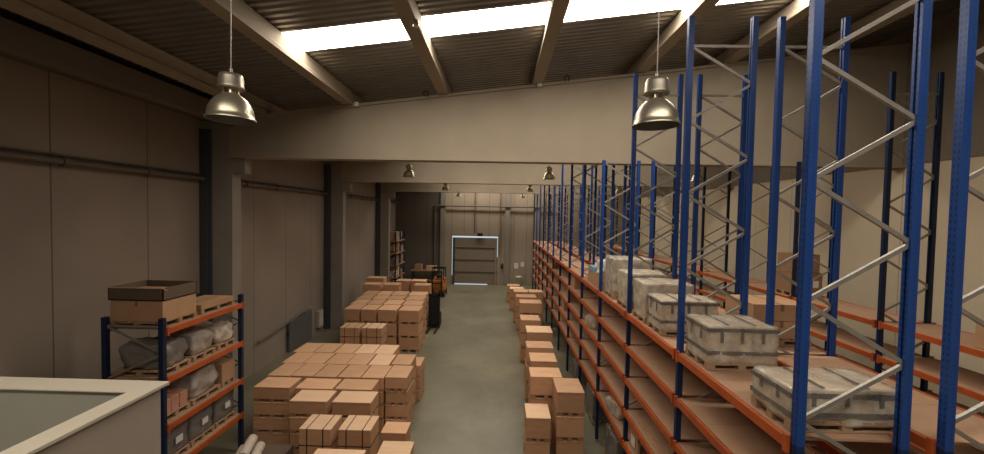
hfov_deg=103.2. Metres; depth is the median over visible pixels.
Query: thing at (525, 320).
crate
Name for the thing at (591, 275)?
cardboard box
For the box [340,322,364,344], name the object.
crate
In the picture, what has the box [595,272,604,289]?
cardboard box
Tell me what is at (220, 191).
column
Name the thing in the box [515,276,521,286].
waste bin
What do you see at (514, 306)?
crate
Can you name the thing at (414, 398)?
crate
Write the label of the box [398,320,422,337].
crate
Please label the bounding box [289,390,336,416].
crate
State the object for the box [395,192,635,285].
wall
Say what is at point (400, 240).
storage shelf
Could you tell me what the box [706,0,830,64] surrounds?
beam
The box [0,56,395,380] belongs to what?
wall
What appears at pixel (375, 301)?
crate
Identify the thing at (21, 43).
ceiling beam
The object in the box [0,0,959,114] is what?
ceiling
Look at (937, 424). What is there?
rack
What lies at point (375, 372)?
crate
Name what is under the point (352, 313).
crate
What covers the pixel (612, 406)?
plastic bag
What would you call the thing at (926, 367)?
rack
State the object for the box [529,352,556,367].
crate
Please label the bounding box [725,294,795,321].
cardboard box
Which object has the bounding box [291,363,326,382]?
crate
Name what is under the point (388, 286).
crate
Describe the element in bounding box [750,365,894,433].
pallet
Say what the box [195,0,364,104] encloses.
beam
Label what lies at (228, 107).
pendant lamp
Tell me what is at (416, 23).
ceiling sensor
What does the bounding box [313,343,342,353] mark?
crate
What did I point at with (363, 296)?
crate
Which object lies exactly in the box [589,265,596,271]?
carton
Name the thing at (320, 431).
crate
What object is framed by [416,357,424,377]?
crate
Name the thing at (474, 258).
door
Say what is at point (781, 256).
cardboard box
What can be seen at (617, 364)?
rack
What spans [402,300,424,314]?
crate
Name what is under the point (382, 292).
crate
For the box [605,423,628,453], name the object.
pallet
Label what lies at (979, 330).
cardboard box
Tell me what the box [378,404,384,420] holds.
crate
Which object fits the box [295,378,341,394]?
crate
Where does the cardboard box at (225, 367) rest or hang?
on the rack at (168, 423)
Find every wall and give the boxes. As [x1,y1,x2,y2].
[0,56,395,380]
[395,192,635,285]
[640,155,983,451]
[643,0,983,196]
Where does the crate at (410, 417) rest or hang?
on the floor
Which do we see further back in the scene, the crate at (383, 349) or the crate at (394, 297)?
the crate at (394, 297)
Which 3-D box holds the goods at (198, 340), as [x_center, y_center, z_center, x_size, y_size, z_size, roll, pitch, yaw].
[-8.120,3.055,10.323,1.070,0.750,0.820,1,2,1]
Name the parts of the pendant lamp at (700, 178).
lamp shade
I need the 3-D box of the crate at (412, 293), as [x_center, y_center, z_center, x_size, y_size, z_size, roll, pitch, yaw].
[-4.692,4.611,24.921,1.086,0.728,1.156,1,2,1]
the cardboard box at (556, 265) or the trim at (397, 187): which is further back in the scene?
the trim at (397, 187)
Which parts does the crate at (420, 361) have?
lid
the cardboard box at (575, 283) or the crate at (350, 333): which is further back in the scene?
the crate at (350, 333)
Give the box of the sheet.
[595,259,605,273]
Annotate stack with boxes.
[638,420,689,453]
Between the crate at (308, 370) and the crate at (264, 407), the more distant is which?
the crate at (308, 370)
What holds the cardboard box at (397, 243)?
on the storage shelf
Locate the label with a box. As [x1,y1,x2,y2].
[631,433,634,448]
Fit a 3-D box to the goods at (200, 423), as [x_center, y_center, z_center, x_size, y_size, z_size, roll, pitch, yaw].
[-8.150,5.141,10.332,1.090,0.898,0.800,1,2,1]
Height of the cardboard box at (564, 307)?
0.552 m
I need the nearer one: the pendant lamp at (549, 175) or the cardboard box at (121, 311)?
the cardboard box at (121, 311)
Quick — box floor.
[197,284,815,453]
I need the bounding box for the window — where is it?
[283,0,754,50]
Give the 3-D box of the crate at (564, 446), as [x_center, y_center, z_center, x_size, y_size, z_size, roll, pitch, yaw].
[2.293,6.616,11.940,0.806,0.718,1.016,1,2,1]
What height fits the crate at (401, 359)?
0.468 m
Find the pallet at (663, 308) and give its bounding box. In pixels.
[647,293,719,335]
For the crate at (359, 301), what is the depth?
22.38 m
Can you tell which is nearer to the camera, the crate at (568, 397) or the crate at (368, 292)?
the crate at (568, 397)
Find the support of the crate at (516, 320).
on the floor
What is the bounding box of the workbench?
[410,269,436,280]
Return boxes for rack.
[101,293,243,453]
[532,0,932,453]
[549,0,983,453]
[605,71,983,453]
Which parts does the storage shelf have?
post, post, post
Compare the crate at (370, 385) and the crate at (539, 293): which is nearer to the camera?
the crate at (370, 385)
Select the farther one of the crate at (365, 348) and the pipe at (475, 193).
the pipe at (475, 193)
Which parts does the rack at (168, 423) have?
shelf panel, shelf panel, shelf panel, shelf panel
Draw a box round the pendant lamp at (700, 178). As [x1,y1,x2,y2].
[690,169,703,181]
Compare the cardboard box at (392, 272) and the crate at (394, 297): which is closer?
the crate at (394, 297)
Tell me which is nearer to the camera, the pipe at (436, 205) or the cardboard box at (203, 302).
the cardboard box at (203, 302)
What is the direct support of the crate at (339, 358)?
on the crate
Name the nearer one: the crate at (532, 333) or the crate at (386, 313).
the crate at (532, 333)
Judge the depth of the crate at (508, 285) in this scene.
32.68 m
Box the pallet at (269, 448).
[250,443,293,453]
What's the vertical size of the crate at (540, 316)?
0.708 m
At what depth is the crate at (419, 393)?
15.11 m
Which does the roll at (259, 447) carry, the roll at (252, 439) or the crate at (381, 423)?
the roll at (252, 439)
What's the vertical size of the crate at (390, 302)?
0.728 m
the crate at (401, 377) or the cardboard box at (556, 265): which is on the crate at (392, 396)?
the crate at (401, 377)
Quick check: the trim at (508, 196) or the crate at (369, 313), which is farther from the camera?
the trim at (508, 196)
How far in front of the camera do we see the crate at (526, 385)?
15.32 m
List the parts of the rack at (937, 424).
shelf panel, shelf panel, shelf panel, shelf panel, shelf panel, shelf panel, shelf panel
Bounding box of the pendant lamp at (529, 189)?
[526,185,533,191]
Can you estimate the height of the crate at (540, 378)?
0.708 m
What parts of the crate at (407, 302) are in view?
lid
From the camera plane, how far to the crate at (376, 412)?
11.24 m
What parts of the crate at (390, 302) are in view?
lid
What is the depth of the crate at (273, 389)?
11.99 m
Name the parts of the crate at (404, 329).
lid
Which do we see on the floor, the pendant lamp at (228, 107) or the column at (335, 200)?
the column at (335, 200)
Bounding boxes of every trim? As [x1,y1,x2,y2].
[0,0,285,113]
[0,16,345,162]
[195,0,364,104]
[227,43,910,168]
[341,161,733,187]
[387,183,663,195]
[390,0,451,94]
[440,192,445,275]
[504,194,510,285]
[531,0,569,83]
[533,194,539,285]
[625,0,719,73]
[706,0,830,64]
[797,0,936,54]
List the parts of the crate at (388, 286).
lid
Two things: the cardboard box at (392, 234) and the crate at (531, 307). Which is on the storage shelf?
the cardboard box at (392, 234)
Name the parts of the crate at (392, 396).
lid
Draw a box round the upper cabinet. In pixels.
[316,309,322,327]
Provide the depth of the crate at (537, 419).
11.33 m
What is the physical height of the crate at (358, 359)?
0.468 m
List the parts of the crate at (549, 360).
lid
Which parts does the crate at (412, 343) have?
lid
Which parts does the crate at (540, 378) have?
lid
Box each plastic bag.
[585,313,604,329]
[605,395,634,420]
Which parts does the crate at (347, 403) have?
lid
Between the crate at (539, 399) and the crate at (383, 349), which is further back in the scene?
the crate at (383, 349)
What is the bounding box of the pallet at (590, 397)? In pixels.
[586,382,609,424]
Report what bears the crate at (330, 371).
on the crate
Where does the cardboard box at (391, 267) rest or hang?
on the storage shelf
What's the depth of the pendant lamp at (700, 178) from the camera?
14.98 m
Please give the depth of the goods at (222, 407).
11.09 m
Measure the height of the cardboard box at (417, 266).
0.602 m
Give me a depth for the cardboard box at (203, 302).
10.82 m
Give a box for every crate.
[253,399,289,417]
[253,415,289,432]
[253,430,289,443]
[254,377,301,402]
[268,363,304,376]
[282,352,314,364]
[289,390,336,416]
[289,412,331,433]
[290,431,298,449]
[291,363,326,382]
[293,343,323,354]
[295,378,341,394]
[298,414,341,453]
[303,353,334,363]
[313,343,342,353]
[314,364,347,378]
[314,448,365,453]
[325,353,355,364]
[332,391,377,415]
[334,344,361,354]
[335,379,378,395]
[338,365,369,381]
[338,415,378,453]
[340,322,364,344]
[342,408,377,423]
[344,304,366,322]
[346,354,375,365]
[351,299,371,303]
[354,344,380,353]
[356,295,375,299]
[361,304,381,322]
[361,365,391,391]
[362,291,379,294]
[362,323,386,344]
[363,282,383,292]
[366,276,386,283]
[367,299,386,305]
[368,354,395,366]
[372,295,390,299]
[374,345,399,356]
[376,291,393,295]
[377,441,413,453]
[378,305,401,323]
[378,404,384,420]
[379,390,385,405]
[379,417,384,434]
[380,421,410,446]
[382,322,398,337]
[383,282,401,291]
[383,300,404,307]
[385,365,413,391]
[385,379,413,405]
[385,392,413,419]
[385,407,412,423]
[386,295,406,300]
[386,336,398,344]
[391,291,409,296]
[391,354,415,371]
[396,279,411,290]
[398,305,422,324]
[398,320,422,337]
[399,333,422,351]
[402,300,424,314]
[405,296,426,308]
[408,292,428,303]
[410,279,426,291]
[413,393,415,407]
[414,283,431,293]
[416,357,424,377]
[416,369,424,389]
[416,382,423,401]
[507,284,519,293]
[509,287,523,299]
[509,298,512,310]
[513,289,527,301]
[513,301,515,312]
[515,294,536,307]
[515,308,518,318]
[515,316,518,330]
[519,299,541,314]
[519,313,541,325]
[519,342,524,362]
[520,315,539,333]
[520,332,524,348]
[523,430,549,453]
[524,382,527,401]
[524,403,550,442]
[525,326,552,342]
[525,341,553,364]
[525,360,528,383]
[528,289,542,302]
[528,367,561,398]
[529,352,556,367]
[529,394,551,417]
[551,426,583,453]
[552,378,584,416]
[552,401,583,441]
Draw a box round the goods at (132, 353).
[114,336,190,376]
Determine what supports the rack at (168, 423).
on the floor
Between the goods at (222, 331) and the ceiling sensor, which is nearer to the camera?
the ceiling sensor
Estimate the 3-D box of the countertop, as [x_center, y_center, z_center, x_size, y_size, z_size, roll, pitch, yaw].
[-6.897,4.403,39.629,2.600,0.080,0.950,1,2,1]
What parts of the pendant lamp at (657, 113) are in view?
lamp shade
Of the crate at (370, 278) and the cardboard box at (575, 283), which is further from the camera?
the crate at (370, 278)
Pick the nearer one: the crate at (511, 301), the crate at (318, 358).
the crate at (318, 358)
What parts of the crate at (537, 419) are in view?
lid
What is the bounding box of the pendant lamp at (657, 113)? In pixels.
[632,0,680,130]
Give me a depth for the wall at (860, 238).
15.07 m
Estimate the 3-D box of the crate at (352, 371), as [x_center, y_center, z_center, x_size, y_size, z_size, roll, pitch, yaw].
[-4.692,5.144,13.324,0.736,0.468,1.046,1,2,1]
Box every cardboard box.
[110,293,196,325]
[196,295,233,314]
[212,358,234,387]
[390,231,397,240]
[390,242,399,251]
[390,258,397,264]
[390,265,398,274]
[390,270,396,276]
[415,264,422,269]
[426,265,432,270]
[554,260,564,268]
[561,299,570,310]
[566,289,578,301]
[571,275,589,288]
[588,269,594,284]
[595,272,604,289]
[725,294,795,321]
[725,309,810,346]
[775,269,822,296]
[777,252,819,272]
[974,323,983,349]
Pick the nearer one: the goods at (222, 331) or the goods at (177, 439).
the goods at (177, 439)
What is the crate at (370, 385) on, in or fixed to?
on the crate
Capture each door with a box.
[258,306,311,351]
[452,236,497,284]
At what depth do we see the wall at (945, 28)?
12.39 m
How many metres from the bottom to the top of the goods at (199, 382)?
0.879 m
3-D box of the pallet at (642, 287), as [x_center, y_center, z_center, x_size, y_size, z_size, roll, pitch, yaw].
[4.025,1.722,9.229,1.179,0.948,0.883,1,2,2]
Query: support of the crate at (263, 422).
on the crate at (277, 437)
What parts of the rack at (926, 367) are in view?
shelf panel, shelf panel, shelf panel, shelf panel, shelf panel, shelf panel, shelf panel, shelf panel, shelf panel, shelf panel, shelf panel, shelf panel, shelf panel, shelf panel, shelf panel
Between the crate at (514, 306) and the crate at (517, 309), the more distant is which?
the crate at (514, 306)
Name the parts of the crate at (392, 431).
lid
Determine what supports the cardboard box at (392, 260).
on the storage shelf
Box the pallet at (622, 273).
[617,269,669,310]
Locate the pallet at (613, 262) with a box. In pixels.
[604,255,651,298]
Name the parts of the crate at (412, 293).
lid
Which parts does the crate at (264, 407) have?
lid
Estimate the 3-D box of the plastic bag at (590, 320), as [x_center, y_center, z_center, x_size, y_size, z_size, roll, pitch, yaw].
[3.775,3.370,14.223,0.561,0.621,0.829,1,2,-16]
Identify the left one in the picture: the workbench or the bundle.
the bundle
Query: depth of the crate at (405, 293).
24.84 m
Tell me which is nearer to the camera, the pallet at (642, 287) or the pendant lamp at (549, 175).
the pallet at (642, 287)
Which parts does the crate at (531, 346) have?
lid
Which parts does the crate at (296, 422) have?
lid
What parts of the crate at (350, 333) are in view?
lid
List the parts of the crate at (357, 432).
lid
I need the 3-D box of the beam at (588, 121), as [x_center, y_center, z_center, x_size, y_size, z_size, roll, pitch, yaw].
[2.489,-4.439,13.997,23.950,4.292,0.550,1,2,1]
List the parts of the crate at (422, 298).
lid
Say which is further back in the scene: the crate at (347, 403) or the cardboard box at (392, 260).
the cardboard box at (392, 260)
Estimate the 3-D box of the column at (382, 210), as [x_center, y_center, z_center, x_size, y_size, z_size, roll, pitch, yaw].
[-9.433,0.805,34.442,1.600,10.500,0.600,1,2,1]
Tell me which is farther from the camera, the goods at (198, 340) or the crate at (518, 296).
the crate at (518, 296)
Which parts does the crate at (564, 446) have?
lid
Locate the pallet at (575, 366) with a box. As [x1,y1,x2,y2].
[572,357,588,388]
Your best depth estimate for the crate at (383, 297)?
23.55 m
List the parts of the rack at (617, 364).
shelf panel, shelf panel, shelf panel, shelf panel, shelf panel, shelf panel, shelf panel, shelf panel, shelf panel, shelf panel, shelf panel, shelf panel, shelf panel, shelf panel, shelf panel, shelf panel, shelf panel, shelf panel, shelf panel, shelf panel, shelf panel, shelf panel, shelf panel, shelf panel, shelf panel, shelf panel, shelf panel, shelf panel, shelf panel, shelf panel, shelf panel, shelf panel, shelf panel, shelf panel, shelf panel, shelf panel, shelf panel, shelf panel, shelf panel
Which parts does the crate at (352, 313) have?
lid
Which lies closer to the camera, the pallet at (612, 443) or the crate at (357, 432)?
the crate at (357, 432)
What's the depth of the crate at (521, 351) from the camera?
19.31 m
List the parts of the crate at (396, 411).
lid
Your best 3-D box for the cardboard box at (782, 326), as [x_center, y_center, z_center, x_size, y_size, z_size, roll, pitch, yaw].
[5.546,2.028,7.929,1.110,0.472,0.950,1,2,1]
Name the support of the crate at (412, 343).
on the floor
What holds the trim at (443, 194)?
attached to the wall at (459, 220)
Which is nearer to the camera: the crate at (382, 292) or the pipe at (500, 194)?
the crate at (382, 292)
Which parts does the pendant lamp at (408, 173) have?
lamp shade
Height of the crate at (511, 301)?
0.848 m
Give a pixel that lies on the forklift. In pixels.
(439, 282)
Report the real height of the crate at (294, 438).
0.468 m
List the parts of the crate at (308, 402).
lid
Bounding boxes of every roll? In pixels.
[238,434,257,453]
[251,441,264,453]
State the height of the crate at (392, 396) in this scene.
0.468 m
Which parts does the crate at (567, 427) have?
lid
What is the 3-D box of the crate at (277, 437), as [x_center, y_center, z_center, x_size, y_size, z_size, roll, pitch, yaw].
[-6.796,6.560,12.380,1.116,0.468,0.736,1,2,1]
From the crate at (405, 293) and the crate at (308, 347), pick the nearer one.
the crate at (308, 347)
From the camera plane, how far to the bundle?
9.58 m
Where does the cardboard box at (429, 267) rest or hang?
on the workbench
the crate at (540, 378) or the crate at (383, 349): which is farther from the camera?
the crate at (383, 349)
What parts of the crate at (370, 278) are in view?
lid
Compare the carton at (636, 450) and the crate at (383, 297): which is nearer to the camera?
the carton at (636, 450)
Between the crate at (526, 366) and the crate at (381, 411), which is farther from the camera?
the crate at (526, 366)
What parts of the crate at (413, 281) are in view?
lid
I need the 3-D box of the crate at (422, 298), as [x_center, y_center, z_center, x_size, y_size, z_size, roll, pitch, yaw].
[-4.597,4.653,23.648,1.086,0.728,1.156,1,2,1]
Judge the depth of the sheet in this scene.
13.15 m
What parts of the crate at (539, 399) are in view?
lid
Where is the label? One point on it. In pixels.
(632, 438)
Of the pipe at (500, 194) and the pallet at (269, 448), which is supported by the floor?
the pallet at (269, 448)
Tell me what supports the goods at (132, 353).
on the rack at (168, 423)
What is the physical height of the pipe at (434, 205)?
8.200 m
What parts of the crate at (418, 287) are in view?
lid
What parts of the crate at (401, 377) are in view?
lid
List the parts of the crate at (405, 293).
lid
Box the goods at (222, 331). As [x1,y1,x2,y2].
[190,320,234,349]
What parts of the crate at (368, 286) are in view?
lid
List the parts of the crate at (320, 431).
lid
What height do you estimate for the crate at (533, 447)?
0.718 m
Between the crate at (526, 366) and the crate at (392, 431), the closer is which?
the crate at (392, 431)
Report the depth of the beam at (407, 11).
9.81 m
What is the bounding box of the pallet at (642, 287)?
[632,278,693,323]
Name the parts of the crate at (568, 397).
lid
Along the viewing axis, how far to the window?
9.95 m
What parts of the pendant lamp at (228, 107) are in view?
lamp shade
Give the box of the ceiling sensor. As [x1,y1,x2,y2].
[413,20,418,27]
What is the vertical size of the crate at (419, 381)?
0.468 m
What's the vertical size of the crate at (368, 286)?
0.838 m
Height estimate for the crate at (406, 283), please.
0.828 m
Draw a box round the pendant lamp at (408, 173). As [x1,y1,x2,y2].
[403,163,414,176]
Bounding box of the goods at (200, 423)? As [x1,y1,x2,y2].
[187,403,214,446]
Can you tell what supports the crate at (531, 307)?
on the crate
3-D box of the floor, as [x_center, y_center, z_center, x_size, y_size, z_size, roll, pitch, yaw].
[1.851,6.844,19.085,25.600,0.200,43.800,1,2,1]
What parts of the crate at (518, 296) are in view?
lid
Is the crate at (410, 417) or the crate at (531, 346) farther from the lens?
the crate at (531, 346)
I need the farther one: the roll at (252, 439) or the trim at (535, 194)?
the trim at (535, 194)
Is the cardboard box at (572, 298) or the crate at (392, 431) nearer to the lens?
the crate at (392, 431)
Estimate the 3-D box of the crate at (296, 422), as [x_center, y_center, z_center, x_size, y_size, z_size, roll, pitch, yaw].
[-5.253,5.666,11.488,1.076,0.468,0.706,1,2,1]
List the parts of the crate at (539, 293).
lid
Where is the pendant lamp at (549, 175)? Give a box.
[543,165,554,179]
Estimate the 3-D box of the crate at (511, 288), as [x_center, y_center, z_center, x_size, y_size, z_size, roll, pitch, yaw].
[1.899,5.125,30.187,1.066,0.848,0.856,1,2,1]
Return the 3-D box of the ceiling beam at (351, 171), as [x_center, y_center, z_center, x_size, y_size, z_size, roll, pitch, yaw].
[2.694,-4.746,23.990,23.950,4.292,0.550,1,2,1]
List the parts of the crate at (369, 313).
lid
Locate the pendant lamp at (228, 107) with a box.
[204,0,256,124]
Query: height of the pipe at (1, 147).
0.087 m
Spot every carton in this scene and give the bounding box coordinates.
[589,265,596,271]
[629,426,639,453]
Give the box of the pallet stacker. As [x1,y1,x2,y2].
[426,294,441,332]
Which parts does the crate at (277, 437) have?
lid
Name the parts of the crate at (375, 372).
lid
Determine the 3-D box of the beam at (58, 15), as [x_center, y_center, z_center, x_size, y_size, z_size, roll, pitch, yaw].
[-8.144,-4.440,18.793,0.360,0.470,43.500,1,2,1]
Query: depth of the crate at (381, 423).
12.83 m
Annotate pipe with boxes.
[0,146,394,200]
[0,150,396,202]
[433,205,435,277]
[436,205,555,207]
[474,193,475,232]
[499,194,500,254]
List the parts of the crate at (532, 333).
lid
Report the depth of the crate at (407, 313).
20.52 m
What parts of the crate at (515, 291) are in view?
lid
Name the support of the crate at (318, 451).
on the crate
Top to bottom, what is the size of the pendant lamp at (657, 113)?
4.028 m
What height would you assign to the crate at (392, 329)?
0.728 m
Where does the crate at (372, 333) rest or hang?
on the crate
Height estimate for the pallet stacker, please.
2.199 m
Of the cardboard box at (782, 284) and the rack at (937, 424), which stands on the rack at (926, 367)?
the cardboard box at (782, 284)
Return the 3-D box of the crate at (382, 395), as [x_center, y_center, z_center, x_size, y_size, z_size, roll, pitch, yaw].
[-3.936,5.633,13.323,0.736,0.468,1.046,1,2,1]
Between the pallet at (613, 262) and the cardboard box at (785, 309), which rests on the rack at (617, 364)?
the pallet at (613, 262)
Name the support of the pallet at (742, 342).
on the rack at (617, 364)
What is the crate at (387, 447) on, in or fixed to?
on the crate
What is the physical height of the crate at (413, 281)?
0.828 m
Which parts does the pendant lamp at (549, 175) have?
lamp shade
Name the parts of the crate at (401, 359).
lid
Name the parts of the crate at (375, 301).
lid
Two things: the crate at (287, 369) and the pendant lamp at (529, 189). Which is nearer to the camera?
the crate at (287, 369)
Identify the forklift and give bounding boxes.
[431,266,446,296]
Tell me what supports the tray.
on the cardboard box at (121, 311)
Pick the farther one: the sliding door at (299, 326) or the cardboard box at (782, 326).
the sliding door at (299, 326)
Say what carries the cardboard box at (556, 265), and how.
on the rack at (617, 364)
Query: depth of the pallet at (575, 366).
16.58 m
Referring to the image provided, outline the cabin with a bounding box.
[0,377,169,453]
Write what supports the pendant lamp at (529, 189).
hanging from the ceiling
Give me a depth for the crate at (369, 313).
20.59 m
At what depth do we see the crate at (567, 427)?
11.41 m
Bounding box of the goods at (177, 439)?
[167,419,189,453]
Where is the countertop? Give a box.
[410,269,436,271]
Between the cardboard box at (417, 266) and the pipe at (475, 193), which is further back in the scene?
the pipe at (475, 193)
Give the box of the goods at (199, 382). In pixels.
[155,362,220,405]
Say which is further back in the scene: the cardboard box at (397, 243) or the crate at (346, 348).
the cardboard box at (397, 243)
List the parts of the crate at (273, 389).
lid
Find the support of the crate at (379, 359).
on the crate
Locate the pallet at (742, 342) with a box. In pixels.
[685,314,779,370]
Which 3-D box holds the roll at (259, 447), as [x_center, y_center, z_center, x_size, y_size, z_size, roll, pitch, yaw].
[-5.936,5.718,9.804,0.240,0.236,0.840,1,2,-16]
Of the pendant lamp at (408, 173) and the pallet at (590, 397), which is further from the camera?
the pendant lamp at (408, 173)
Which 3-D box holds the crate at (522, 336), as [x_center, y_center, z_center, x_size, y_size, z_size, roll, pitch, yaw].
[1.913,5.654,19.789,0.966,0.708,1.056,1,2,1]
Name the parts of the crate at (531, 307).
lid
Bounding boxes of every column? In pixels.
[199,121,250,405]
[323,161,352,328]
[375,183,394,281]
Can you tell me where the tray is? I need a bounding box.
[105,280,196,300]
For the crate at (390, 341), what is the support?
on the floor
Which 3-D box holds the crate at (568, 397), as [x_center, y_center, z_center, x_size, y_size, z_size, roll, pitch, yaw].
[2.315,5.176,11.903,0.806,0.718,1.016,1,2,1]
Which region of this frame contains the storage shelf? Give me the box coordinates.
[390,230,404,282]
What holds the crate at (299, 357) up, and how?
on the crate
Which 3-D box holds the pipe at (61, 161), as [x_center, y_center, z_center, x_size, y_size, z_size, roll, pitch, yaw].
[-10.313,-1.917,19.816,0.246,0.246,41.300,1,2,1]
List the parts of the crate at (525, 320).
lid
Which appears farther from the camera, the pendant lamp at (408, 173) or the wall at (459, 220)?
the wall at (459, 220)
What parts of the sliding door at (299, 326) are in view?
door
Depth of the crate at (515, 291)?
26.45 m
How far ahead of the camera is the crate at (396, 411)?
12.90 m
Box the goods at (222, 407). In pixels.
[211,389,235,428]
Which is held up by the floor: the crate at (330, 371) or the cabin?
the cabin
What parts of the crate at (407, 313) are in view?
lid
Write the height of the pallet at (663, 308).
0.759 m
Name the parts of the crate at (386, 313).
lid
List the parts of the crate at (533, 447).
lid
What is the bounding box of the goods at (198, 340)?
[169,327,215,361]
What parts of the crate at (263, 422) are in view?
lid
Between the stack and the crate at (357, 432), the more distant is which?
the crate at (357, 432)
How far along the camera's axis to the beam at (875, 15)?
11.72 m
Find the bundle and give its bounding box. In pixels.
[167,388,189,416]
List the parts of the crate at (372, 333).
lid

